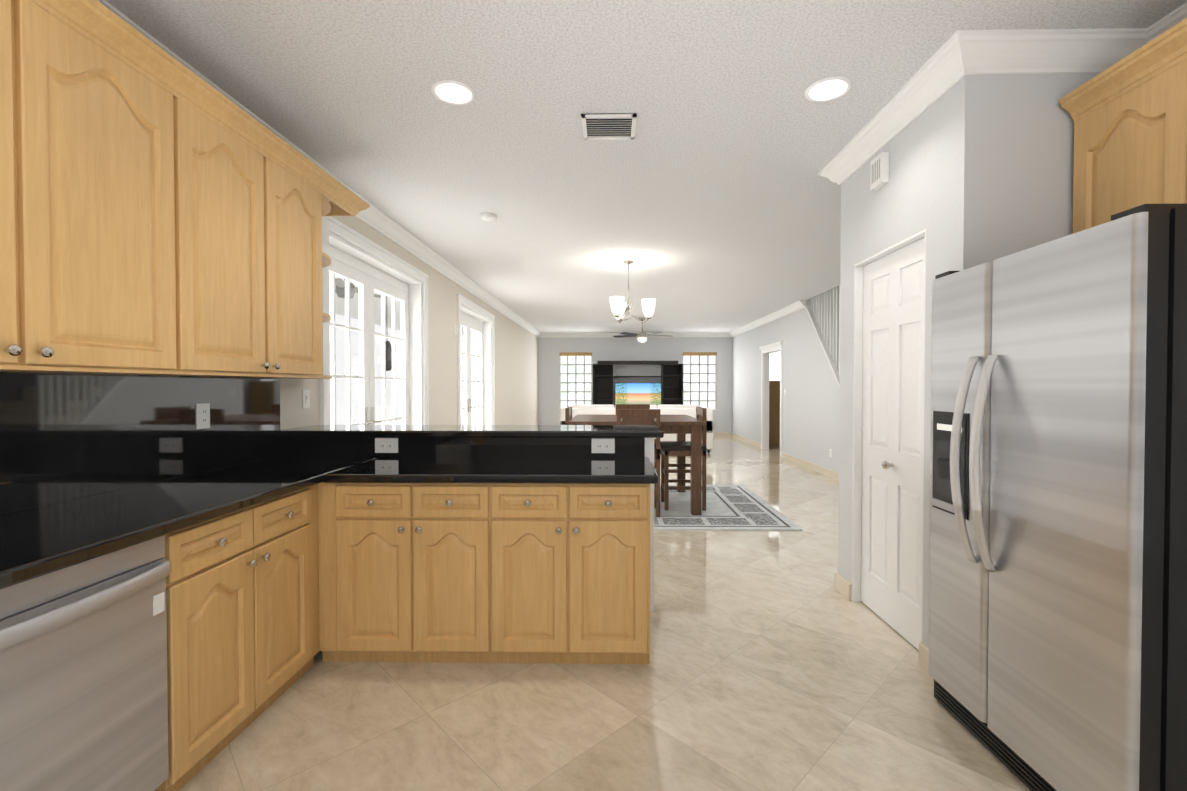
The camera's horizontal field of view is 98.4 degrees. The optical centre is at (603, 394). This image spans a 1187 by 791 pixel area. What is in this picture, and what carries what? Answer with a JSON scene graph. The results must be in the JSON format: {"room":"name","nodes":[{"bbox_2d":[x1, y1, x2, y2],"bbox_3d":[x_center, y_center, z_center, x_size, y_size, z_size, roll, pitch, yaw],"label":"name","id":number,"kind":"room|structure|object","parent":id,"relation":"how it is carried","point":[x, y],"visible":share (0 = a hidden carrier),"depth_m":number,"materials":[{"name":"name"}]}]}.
{"room":"kitchen","nodes":[
{"label":"kitchen","id":0,"kind":"room"},
{"bbox_2d":[0,198,537,429],"bbox_3d":[-1.987,-0.143,6.120,0.200,2.760,15.720,0,1,1],"label":"wall","id":1,"kind":"structure","parent":0,"point":[516,373],"depth_m":6.17,"materials":[{"name":"beige paint"}]},
{"bbox_2d":[0,0,187,375],"bbox_3d":[-1.782,-0.604,1.439,0.308,1.045,1.020,0,1,1],"label":"upper cabinet","id":2,"kind":"object","parent":1,"relation":"attached to","point":[148,226],"depth_m":1.61,"materials":[{"name":"brown wood"}]},
{"bbox_2d":[31,0,369,215],"bbox_3d":[-1.756,-1.175,1.842,0.386,0.094,3.063,0,1,1],"label":"crown molding","id":3,"kind":"structure","parent":2,"relation":"on","point":[97,22],"depth_m":1.97,"materials":[{"name":"brown wood"}]},
{"bbox_2d":[0,373,279,513],"bbox_3d":[-1.943,0.158,1.681,0.017,0.453,2.695,0,1,1],"label":"backsplash","id":4,"kind":"structure","parent":1,"relation":"attached to","point":[63,437],"depth_m":2.03,"materials":[{"name":"black stone"}]},
{"bbox_2d":[196,403,209,428],"bbox_3d":[-1.918,0.103,2.452,0.010,0.120,0.075,0,1,1],"label":"outlet","id":5,"kind":"object","parent":4,"relation":"attached to","point":[202,415],"visible":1,"depth_m":2.44,"materials":[{"name":"white plastic"}]},
{"bbox_2d":[184,103,327,378],"bbox_3d":[-1.767,-0.620,2.444,0.308,1.045,0.990,0,1,1],"label":"upper cabinet","id":6,"kind":"object","parent":1,"relation":"attached to","point":[254,258],"depth_m":2.33,"materials":[{"name":"brown wood"}]},
{"bbox_2d":[302,390,309,408],"bbox_3d":[-1.922,0.030,3.312,0.016,0.120,0.075,0,1,1],"label":"light switch","id":7,"kind":"object","parent":1,"relation":"attached to","point":[305,398],"visible":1,"depth_m":3.30,"materials":[{"name":"white plastic"}]},
{"bbox_2d":[319,216,428,424],"bbox_3d":[-1.997,0.005,4.463,0.229,2.515,1.990,0,1,1],"label":"french door","id":8,"kind":"structure","parent":1,"relation":"in","point":[367,272],"depth_m":4.48,"materials":[{"name":"white wood"}]},
{"bbox_2d":[457,294,494,424],"bbox_3d":[-1.950,-0.043,7.562,0.229,2.515,1.990,0,1,1],"label":"french door","id":9,"kind":"structure","parent":1,"relation":"in","point":[475,320],"depth_m":7.89,"materials":[{"name":"white wood"}]},
{"bbox_2d":[98,0,1186,337],"bbox_3d":[0.712,-1.464,6.019,5.200,0.115,15.400,0,1,1],"label":"crown molding","id":10,"kind":"structure","parent":1,"relation":"attached to","point":[957,56],"depth_m":2.74,"materials":[{"name":"white"}]},
{"bbox_2d":[179,436,1030,790],"bbox_3d":[1.262,1.267,6.093,6.700,0.060,15.720,0,1,1],"label":"floor","id":11,"kind":"structure","parent":0,"point":[779,662],"depth_m":2.12,"materials":[{"name":"tile"}]},
{"bbox_2d":[0,535,170,790],"bbox_3d":[-1.604,0.874,1.299,0.613,0.874,0.596,0,1,1],"label":"dishwasher","id":12,"kind":"object","parent":11,"relation":"on","point":[83,681],"visible":0.94,"depth_m":1.34,"materials":[{"name":"silver metal"}]},
{"bbox_2d":[154,484,318,790],"bbox_3d":[-1.638,0.860,2.025,0.578,0.880,0.842,0,1,1],"label":"base cabinet","id":13,"kind":"object","parent":11,"relation":"on","point":[242,595],"visible":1,"depth_m":1.86,"materials":[{"name":"brown wood"}]},
{"bbox_2d":[0,456,359,589],"bbox_3d":[-1.639,0.405,1.683,0.630,0.040,2.700,0,1,1],"label":"countertop","id":14,"kind":"structure","parent":13,"relation":"on","point":[38,541],"depth_m":1.68,"materials":[{"name":"black stone"}]},
{"bbox_2d":[320,456,658,483],"bbox_3d":[-0.525,0.389,2.696,1.567,0.040,0.640,0,1,1],"label":"countertop","id":15,"kind":"structure","parent":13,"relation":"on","point":[369,469],"depth_m":2.51,"materials":[{"name":"black stone"}]},
{"bbox_2d":[318,483,493,662],"bbox_3d":[-0.946,0.849,2.722,0.823,0.880,0.606,0,1,1],"label":"base cabinet","id":16,"kind":"object","parent":11,"relation":"on","point":[487,572],"depth_m":2.42,"materials":[{"name":"brown wood"}]},
{"bbox_2d":[318,438,653,611],"bbox_3d":[-0.818,0.766,3.096,2.230,1.035,0.140,0,1,1],"label":"wall","id":17,"kind":"structure","parent":11,"relation":"on","point":[649,447],"depth_m":3.01,"materials":[{"name":"white"}]},
{"bbox_2d":[279,437,644,456],"bbox_3d":[-0.838,0.307,3.009,2.152,0.115,0.020,0,1,1],"label":"backsplash","id":18,"kind":"structure","parent":17,"relation":"attached to","point":[449,447],"depth_m":3.00,"materials":[{"name":"black stone"}]},
{"bbox_2d":[375,438,397,452],"bbox_3d":[-1.274,0.300,3.001,0.135,0.085,0.010,0,1,1],"label":"outlet","id":19,"kind":"object","parent":18,"relation":"attached to","point":[386,445],"visible":1,"depth_m":3.00,"materials":[{"name":"white plastic"}]},
{"bbox_2d":[592,439,614,452],"bbox_3d":[-0.004,0.300,2.982,0.135,0.085,0.010,0,1,1],"label":"outlet","id":20,"kind":"object","parent":18,"relation":"attached to","point":[603,445],"visible":1,"depth_m":2.98,"materials":[{"name":"white plastic"}]},
{"bbox_2d":[274,425,663,437],"bbox_3d":[-0.791,0.227,3.188,2.280,0.040,0.460,0,1,1],"label":"bar","id":21,"kind":"object","parent":17,"relation":"on","point":[540,431],"visible":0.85,"depth_m":2.97,"materials":[{"name":"black stone"}]},
{"bbox_2d":[490,483,649,663],"bbox_3d":[-0.156,0.849,2.710,0.757,0.880,0.606,0,1,1],"label":"base cabinet","id":22,"kind":"object","parent":11,"relation":"on","point":[570,562],"depth_m":2.41,"materials":[{"name":"brown wood"}]},
{"bbox_2d":[560,405,712,452],"bbox_3d":[0.656,0.687,10.639,3.050,0.960,0.970,0,1,1],"label":"sofa","id":23,"kind":"object","parent":11,"relation":"on","point":[689,410],"visible":0.19,"depth_m":10.16,"materials":[{"name":"white fabric"}]},
{"bbox_2d":[593,361,682,404],"bbox_3d":[0.885,0.123,13.499,2.340,2.000,0.472,0,1,1],"label":"entertainment center","id":24,"kind":"object","parent":11,"relation":"on","point":[671,376],"visible":0.56,"depth_m":13.69,"materials":[{"name":"black wood"}]},
{"bbox_2d":[615,383,661,405],"bbox_3d":[0.899,0.108,13.432,1.220,0.828,0.200,0,1,1],"label":"tv","id":25,"kind":"object","parent":24,"relation":"on","point":[639,393],"visible":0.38,"depth_m":13.38,"materials":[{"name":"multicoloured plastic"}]},
{"bbox_2d":[654,485,801,530],"bbox_3d":[0.328,1.235,5.822,3.040,0.012,2.150,0,1,1],"label":"rug","id":26,"kind":"object","parent":11,"relation":"on","point":[735,507],"visible":0.36,"depth_m":5.28,"materials":[{"name":"grey fabric"}]},
{"bbox_2d":[565,406,571,424],"bbox_3d":[-0.179,0.686,5.686,0.460,1.090,0.460,0,1,1],"label":"chair","id":27,"kind":"object","parent":26,"relation":"on","point":[568,414],"visible":0.08,"depth_m":5.46,"materials":[{"name":"brown wood"}]},
{"bbox_2d":[616,404,649,414],"bbox_3d":[0.367,0.676,6.378,0.460,1.090,0.460,0,1,1],"label":"chair","id":28,"kind":"object","parent":26,"relation":"on","point":[632,406],"visible":0.12,"depth_m":6.56,"materials":[{"name":"brown wood"}]},
{"bbox_2d":[569,415,704,514],"bbox_3d":[0.344,0.747,5.859,1.390,0.963,1.300,0,1,1],"label":"dining table","id":29,"kind":"object","parent":26,"relation":"on","point":[681,426],"visible":0.54,"depth_m":5.24,"materials":[{"name":"brown wood"}]},
{"bbox_2d":[617,409,660,516],"bbox_3d":[0.352,0.691,5.383,0.460,1.090,0.460,0,1,1],"label":"chair","id":30,"kind":"object","parent":26,"relation":"on","point":[638,416],"visible":0.4,"depth_m":5.15,"materials":[{"name":"brown wood"}]},
{"bbox_2d":[660,407,706,510],"bbox_3d":[0.861,0.687,5.650,0.460,1.090,0.460,0,1,1],"label":"chair","id":31,"kind":"object","parent":26,"relation":"on","point":[675,448],"visible":0.71,"depth_m":5.44,"materials":[{"name":"brown wood"}]},
{"bbox_2d":[928,204,1186,790],"bbox_3d":[1.761,0.400,1.736,0.971,1.785,0.866,0,1,1],"label":"refrigerator","id":32,"kind":"object","parent":11,"relation":"on","point":[1057,652],"visible":1,"depth_m":1.50,"materials":[{"name":"silver metal"}]},
{"bbox_2d":[538,337,731,431],"bbox_3d":[0.830,-0.262,13.838,5.200,2.760,0.200,0,1,1],"label":"wall","id":33,"kind":"structure","parent":0,"point":[635,349],"depth_m":13.73,"materials":[{"name":"paint"}]},
{"bbox_2d":[559,352,591,409],"bbox_3d":[-0.756,-0.356,13.808,0.888,1.549,0.145,0,1,1],"label":"window","id":34,"kind":"structure","parent":33,"relation":"in","point":[575,378],"depth_m":13.86,"materials":[{"name":"white glass"}]},
{"bbox_2d":[683,352,716,409],"bbox_3d":[2.569,-0.356,13.758,0.918,1.549,0.145,0,1,1],"label":"window","id":35,"kind":"structure","parent":33,"relation":"in","point":[700,378],"depth_m":13.80,"materials":[{"name":"white glass"}]},
{"bbox_2d":[712,432,730,435],"bbox_3d":[0.843,1.067,13.750,5.170,0.105,0.016,0,1,1],"label":"baseboard","id":36,"kind":"structure","parent":33,"relation":"attached to","point":[714,433],"depth_m":13.71,"materials":[{"name":"beige stone"}]},
{"bbox_2d":[105,0,1186,332],"bbox_3d":[0.613,-1.583,6.059,5.400,0.120,15.720,0,1,1],"label":"ceiling","id":37,"kind":"structure","parent":0,"point":[707,198],"depth_m":2.71,"materials":[{"name":"paint"}]},
{"bbox_2d":[431,80,474,104],"bbox_3d":[-0.732,-1.464,2.490,0.206,0.008,0.206,0,1,1],"label":"recessed light","id":38,"kind":"object","parent":37,"relation":"in","point":[452,92],"visible":1,"depth_m":2.48,"materials":[{"name":"white glass"}]},
{"bbox_2d":[480,212,496,221],"bbox_3d":[-0.965,-1.478,4.274,0.140,0.035,0.140,0,1,1],"label":"smoke detector","id":39,"kind":"object","parent":37,"relation":"attached to","point":[488,217],"visible":1,"depth_m":4.24,"materials":[{"name":"white plastic"}]},
{"bbox_2d":[581,113,636,139],"bbox_3d":[0.028,-1.466,2.809,0.290,0.013,0.260,0,1,1],"label":"ceiling vent","id":40,"kind":"object","parent":37,"relation":"in","point":[610,126],"visible":1,"depth_m":2.80,"materials":[{"name":"grey metal"}]},
{"bbox_2d":[610,259,655,323],"bbox_3d":[0.328,-1.170,5.840,0.521,0.698,0.557,0,1,1],"label":"chandelier","id":41,"kind":"object","parent":37,"relation":"hanging from","point":[618,306],"visible":1,"depth_m":5.75,"materials":[{"name":"white glass"}]},
{"bbox_2d":[613,318,666,341],"bbox_3d":[0.822,-1.345,10.754,1.272,0.500,1.255,0,1,1],"label":"ceiling fan","id":42,"kind":"object","parent":37,"relation":"hanging from","point":[642,336],"visible":1,"depth_m":10.66,"materials":[{"name":"silver metal"}]},
{"bbox_2d":[805,77,851,101],"bbox_3d":[1.078,-1.463,2.463,0.206,0.008,0.206,0,1,1],"label":"recessed light","id":43,"kind":"object","parent":37,"relation":"in","point":[828,89],"visible":1,"depth_m":2.46,"materials":[{"name":"white"}]},
{"bbox_2d":[769,351,779,442],"bbox_3d":[4.295,-0.264,10.685,1.575,2.860,3.540,0,1,1],"label":"wall","id":44,"kind":"structure","parent":0,"point":[774,397],"depth_m":11.97,"materials":[{"name":"paint"}]},
{"bbox_2d":[732,300,839,472],"bbox_3d":[3.411,-0.182,8.609,0.120,2.760,10.580,0,1,1],"label":"wall","id":45,"kind":"structure","parent":0,"point":[810,419],"depth_m":8.92,"materials":[{"name":"paint"}]},
{"bbox_2d":[731,432,760,447],"bbox_3d":[3.399,1.088,12.335,0.016,0.105,2.710,0,1,1],"label":"baseboard","id":46,"kind":"structure","parent":45,"relation":"attached to","point":[757,444],"depth_m":12.16,"materials":[{"name":"beige stone"}]},
{"bbox_2d":[759,341,782,456],"bbox_3d":[3.412,0.082,10.303,0.171,2.180,1.380,0,1,1],"label":"trim","id":47,"kind":"structure","parent":45,"relation":"attached to","point":[766,349],"depth_m":10.85,"materials":[{"name":"white wood"}]},
{"bbox_2d":[781,452,838,480],"bbox_3d":[3.331,1.157,7.866,0.016,0.105,3.590,0,1,1],"label":"baseboard","id":48,"kind":"structure","parent":45,"relation":"attached to","point":[835,475],"depth_m":8.17,"materials":[{"name":"beige stone"}]},
{"bbox_2d":[838,177,849,578],"bbox_3d":[2.465,-0.099,3.258,1.850,2.760,0.150,0,1,1],"label":"wall","id":49,"kind":"structure","parent":0,"point":[844,396],"depth_m":3.28,"materials":[{"name":"paint"}]},
{"bbox_2d":[835,572,851,590],"bbox_3d":[2.398,1.227,3.363,1.746,0.105,0.016,0,1,1],"label":"baseboard","id":50,"kind":"structure","parent":49,"relation":"attached to","point":[843,586],"depth_m":3.28,"materials":[{"name":"beige stone"}]},
{"bbox_2d":[846,96,941,645],"bbox_3d":[1.592,-0.091,2.741,0.120,2.760,0.830,0,1,1],"label":"wall","id":51,"kind":"structure","parent":0,"point":[905,206],"depth_m":2.58,"materials":[{"name":"paint"}]},
{"bbox_2d":[870,152,888,190],"bbox_3d":[1.512,-1.222,2.810,0.041,0.160,0.120,0,1,1],"label":"door chime","id":52,"kind":"object","parent":51,"relation":"attached to","point":[879,175],"visible":1,"depth_m":2.77,"materials":[{"name":"white plastic"}]},
{"bbox_2d":[852,229,925,641],"bbox_3d":[1.559,0.248,2.802,0.049,2.080,0.720,0,1,1],"label":"door frame","id":53,"kind":"structure","parent":51,"relation":"attached to","point":[857,431],"depth_m":3.15,"materials":[{"name":"white wood"}]},
{"bbox_2d":[861,237,924,649],"bbox_3d":[1.577,0.251,2.802,0.093,2.058,0.694,0,1,1],"label":"pantry door","id":54,"kind":"structure","parent":51,"relation":"in","point":[892,419],"depth_m":2.79,"materials":[{"name":"white wood"}]},
{"bbox_2d":[938,74,1097,274],"bbox_3d":[2.450,-0.083,2.239,1.850,2.760,0.150,0,1,1],"label":"wall","id":55,"kind":"structure","parent":0,"point":[981,169],"depth_m":2.16,"materials":[{"name":"paint"}]},
{"bbox_2d":[974,28,1145,74],"bbox_3d":[1.848,-1.404,2.100,0.630,0.115,0.105,0,1,1],"label":"crown molding","id":56,"kind":"structure","parent":55,"relation":"attached to","point":[1020,51],"depth_m":2.09,"materials":[{"name":"white"}]},
{"bbox_3d":[2.304,-0.052,0.181,0.120,2.760,3.970,0,1,1],"label":"wall","id":57,"kind":"structure","parent":0,"visible":0},
{"bbox_2d":[1073,58,1186,233],"bbox_3d":[2.096,-0.823,1.706,0.298,0.615,0.858,0,1,1],"label":"upper cabinet","id":58,"kind":"object","parent":57,"relation":"attached to","point":[1130,149],"visible":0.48,"depth_m":1.86,"materials":[{"name":"brown wood"}]},
{"bbox_2d":[1059,18,1186,121],"bbox_3d":[1.920,-1.166,1.244,0.078,0.094,1.778,0,1,1],"label":"crown molding","id":59,"kind":"structure","parent":58,"relation":"on","point":[1162,52],"depth_m":1.87,"materials":[{"name":"brown wood"}]},
{"bbox_3d":[3.937,-0.967,6.328,1.240,4.400,6.300,0,1,1],"label":"wall","id":60,"kind":"structure","parent":0,"visible":0},
{"bbox_2d":[806,285,839,386],"bbox_3d":[3.390,-0.460,7.185,0.144,3.360,2.580,0,1,1],"label":"stair rail","id":61,"kind":"object","parent":60,"relation":"attached to","point":[823,310],"visible":0.29,"depth_m":7.68,"materials":[{"name":"white wood"}]},
{"label":"outside","id":62,"kind":"structure","parent":0,"visible":0},
{"bbox_2d":[329,275,478,424],"bbox_3d":[-4.990,-0.148,6.126,5.795,2.930,15.400,0,1,1],"label":"patio","id":63,"kind":"structure","parent":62,"point":[353,310],"depth_m":9.43,"materials":[{"name":"white"}]},
{"bbox_2d":[329,278,385,298],"bbox_3d":[-2.664,-1.249,5.343,0.970,0.495,1.020,0,1,1],"label":"fan","id":64,"kind":"object","parent":63,"relation":"hanging from","point":[341,286],"depth_m":5.28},
{"bbox_2d":[386,297,391,370],"bbox_3d":[-2.925,-0.918,6.903,0.140,1.205,0.133,0,1,1],"label":"hanging lantern","id":65,"kind":"object","parent":63,"relation":"hanging from","point":[389,358],"depth_m":6.87,"materials":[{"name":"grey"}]}
]}

